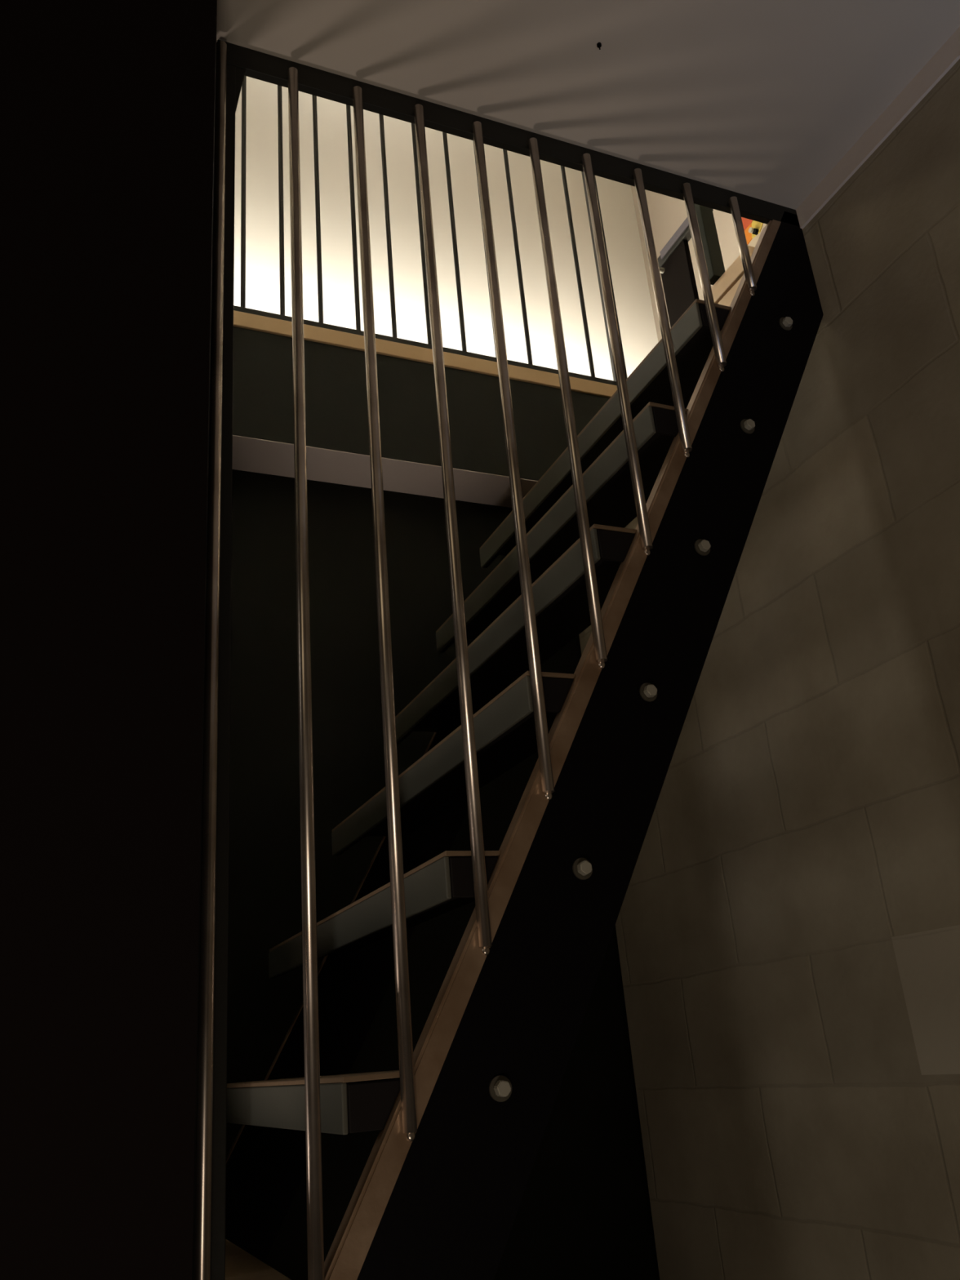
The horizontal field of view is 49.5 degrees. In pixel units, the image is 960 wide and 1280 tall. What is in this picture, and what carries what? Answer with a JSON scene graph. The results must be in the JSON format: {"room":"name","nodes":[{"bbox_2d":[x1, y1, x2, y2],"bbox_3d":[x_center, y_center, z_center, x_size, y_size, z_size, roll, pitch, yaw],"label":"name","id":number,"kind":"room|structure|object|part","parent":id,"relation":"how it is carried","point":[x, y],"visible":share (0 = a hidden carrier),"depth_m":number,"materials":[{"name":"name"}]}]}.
{"room":"stairwell","nodes":[
{"label":"stairwell","id":0,"kind":"room"},
{"bbox_2d":[0,0,217,1279],"bbox_3d":[-1.448,0.357,0.289,2.686,2.772,0.134,5,-24,-23],"label":"wall","id":1,"kind":"structure","parent":0,"point":[108,107],"depth_m":0.89,"materials":[{"name":"black paint"}]},
{"bbox_2d":[232,326,608,480],"bbox_3d":[-1.342,-0.630,1.928,4.005,0.281,0.014,5,-24,-23],"label":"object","id":2,"kind":"structure","parent":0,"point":[336,415],"depth_m":2.40,"materials":[{"name":"black"}]},
{"bbox_2d":[226,469,659,1279],"bbox_3d":[-0.449,0.912,1.891,5.850,2.772,0.135,5,-24,-23],"label":"wall","id":3,"kind":"structure","parent":0,"point":[584,1212],"depth_m":2.14,"materials":[{"name":"black paint"}]},
{"bbox_2d":[231,435,537,507],"bbox_3d":[-1.580,-0.330,2.293,3.897,0.038,1.033,5,-24,-23],"label":"stair tread","id":4,"kind":"structure","parent":3,"relation":"attached to","point":[249,454],"depth_m":2.39,"materials":[{"name":"beige paint"}]},
{"bbox_2d":[233,75,657,380],"bbox_3d":[-1.502,-1.602,3.422,4.725,2.610,0.135,5,-24,-23],"label":"wall","id":5,"kind":"structure","parent":0,"point":[638,335],"depth_m":3.92,"materials":[{"name":"white paint"}]},
{"bbox_2d":[216,0,959,209],"bbox_3d":[0.471,-1.438,0.175,5.850,0.158,3.150,5,-24,-23],"label":"ceiling","id":6,"kind":"structure","parent":0,"point":[762,100],"depth_m":1.47,"materials":[{"name":"paint"}]},
{"bbox_2d":[596,42,601,49],"bbox_3d":[0.164,-0.818,1.435,0.006,0.007,0.007,5,-24,-23],"label":"ceiling hook","id":7,"kind":"object","parent":6,"relation":"attached to","point":[598,44],"visible":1,"depth_m":1.43,"materials":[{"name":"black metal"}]},
{"bbox_2d":[631,185,740,342],"bbox_3d":[1.165,-1.836,3.417,0.135,2.610,2.385,5,-24,-23],"label":"wall","id":8,"kind":"structure","parent":0,"point":[667,214],"depth_m":4.17,"materials":[{"name":"beige paint"}]},
{"bbox_2d":[741,217,766,247],"bbox_3d":[0.981,-1.565,3.568,0.045,0.450,0.328,5,-24,-23],"label":"wall picture","id":9,"kind":"object","parent":8,"relation":"attached to","point":[753,229],"visible":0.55,"depth_m":3.62,"materials":[{"name":"multicoloured"}]},
{"bbox_3d":[0.944,-1.415,3.601,0.025,0.018,0.018,5,-24,-23],"label":"round knob","id":10,"kind":"part","parent":9,"relation":"part of","materials":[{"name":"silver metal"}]},
{"bbox_3d":[0.993,-1.564,3.572,0.020,0.450,0.328,5,-24,-23],"label":"panel","id":11,"kind":"part","parent":9,"relation":"part of","materials":[{"name":"beige"}]},
{"bbox_2d":[578,58,959,1279],"bbox_3d":[1.160,0.163,0.316,0.158,2.732,4.043,5,-24,-23],"label":"wall","id":12,"kind":"structure","parent":0,"point":[788,922],"depth_m":1.58,"materials":[{"name":"concrete"}]},
{"bbox_2d":[795,26,959,228],"bbox_3d":[1.219,-1.286,0.452,0.163,0.040,3.150,5,-24,-23],"label":"trim","id":13,"kind":"structure","parent":12,"relation":"on","point":[948,54],"depth_m":1.58,"materials":[{"name":"beige paint"}]},
{"bbox_3d":[0.329,1.601,-0.082,5.850,0.090,5.085,5,-24,-23],"label":"floor","id":14,"kind":"structure","parent":0,"visible":0},
{"bbox_2d":[193,39,823,1279],"bbox_3d":[-0.227,0.654,1.311,1.538,2.786,0.908,5,-24,-23],"label":"staircase","id":15,"kind":"structure","parent":14,"relation":"on","point":[686,445],"depth_m":1.26,"materials":[{"name":"black metal"}]},
{"bbox_3d":[-0.226,0.508,0.876,0.020,2.732,0.020,5,-24,-23],"label":"post","id":16,"kind":"part","parent":15,"relation":"part of","materials":[{"name":"black metal"}]},
{"bbox_3d":[-0.060,0.439,0.992,0.136,0.041,0.006,5,-24,-23],"label":"plate","id":17,"kind":"part","parent":15,"relation":"part of","materials":[{"name":"black metal"}]},
{"bbox_3d":[0.032,0.254,1.115,0.136,0.041,0.006,5,-24,-23],"label":"plate","id":18,"kind":"part","parent":15,"relation":"part of","materials":[{"name":"black metal"}]},
{"bbox_3d":[0.123,0.068,1.239,0.136,0.041,0.006,5,-24,-23],"label":"plate","id":19,"kind":"part","parent":15,"relation":"part of","materials":[{"name":"black metal"}]},
{"bbox_3d":[0.215,-0.117,1.363,0.136,0.041,0.006,5,-24,-23],"label":"plate","id":20,"kind":"part","parent":15,"relation":"part of","materials":[{"name":"black metal"}]},
{"bbox_3d":[0.307,-0.303,1.487,0.136,0.041,0.006,5,-24,-23],"label":"plate","id":21,"kind":"part","parent":15,"relation":"part of","materials":[{"name":"black metal"}]},
{"bbox_3d":[0.398,-0.489,1.611,0.136,0.041,0.006,5,-24,-23],"label":"plate","id":22,"kind":"part","parent":15,"relation":"part of","materials":[{"name":"black metal"}]},
{"bbox_3d":[1.230,-0.626,2.913,1.485,0.076,2.385,5,-24,-23],"label":"floor","id":23,"kind":"structure","parent":0,"visible":0},
{"bbox_2d":[657,208,713,327],"bbox_3d":[0.665,-0.943,3.170,0.058,0.792,0.274,5,-24,-23],"label":"guard","id":24,"kind":"object","parent":23,"relation":"on","point":[674,260],"visible":0.34,"depth_m":3.31,"materials":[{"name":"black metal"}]},
{"bbox_3d":[0.655,-0.898,3.225,0.018,0.752,0.140,5,-24,-23],"label":"panel","id":25,"kind":"part","parent":24,"relation":"part of","materials":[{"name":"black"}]},
{"bbox_3d":[0.649,-1.286,3.313,0.027,0.040,0.274,5,-24,-23],"label":"handrail","id":26,"kind":"part","parent":24,"relation":"part of","materials":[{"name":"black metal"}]},
{"bbox_2d":[717,228,803,306],"bbox_3d":[0.684,-0.786,2.187,0.106,0.138,0.473,5,-24,-23],"label":"trim","id":27,"kind":"structure","parent":23,"relation":"attached to","point":[726,300],"depth_m":2.34,"materials":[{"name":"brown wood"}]},
{"bbox_2d":[711,245,754,303],"bbox_3d":[0.612,-0.815,2.361,0.108,0.045,0.145,5,-24,-23],"label":"trim","id":28,"kind":"structure","parent":27,"relation":"on","point":[735,272],"depth_m":2.35,"materials":[{"name":"brown wood"}]},
{"bbox_2d":[693,203,724,284],"bbox_3d":[0.482,-1.514,2.665,0.036,1.494,0.032,5,-24,-23],"label":"steel post","id":29,"kind":"object","parent":28,"relation":"on","point":[708,234],"visible":0.28,"depth_m":2.41,"materials":[{"name":"black"}]},
{"bbox_3d":[-1.570,-0.560,2.452,4.005,0.063,0.945,5,-24,-23],"label":"floor","id":30,"kind":"structure","parent":0,"visible":0},
{"bbox_2d":[233,310,617,398],"bbox_3d":[-1.369,-0.766,2.017,4.005,0.040,0.097,5,-24,-23],"label":"trim","id":31,"kind":"structure","parent":30,"relation":"attached to","point":[241,319],"depth_m":2.48,"materials":[{"name":"brown wood"}]},
{"bbox_2d":[233,75,627,385],"bbox_3d":[-0.279,-1.171,2.652,1.354,1.007,0.027,5,-24,-23],"label":"guard railing","id":32,"kind":"object","parent":31,"relation":"on","point":[282,316],"visible":0.32,"depth_m":2.62,"materials":[{"name":"black metal"}]},
{"bbox_3d":[-0.248,-0.714,2.468,1.336,0.019,0.014,5,-24,-23],"label":"rail","id":33,"kind":"part","parent":32,"relation":"part of","materials":[{"name":"black metal"}]},
{"bbox_3d":[0.331,-1.121,2.910,0.027,1.007,0.027,5,-24,-23],"label":"post","id":34,"kind":"part","parent":32,"relation":"part of","materials":[{"name":"black metal"}]}
]}

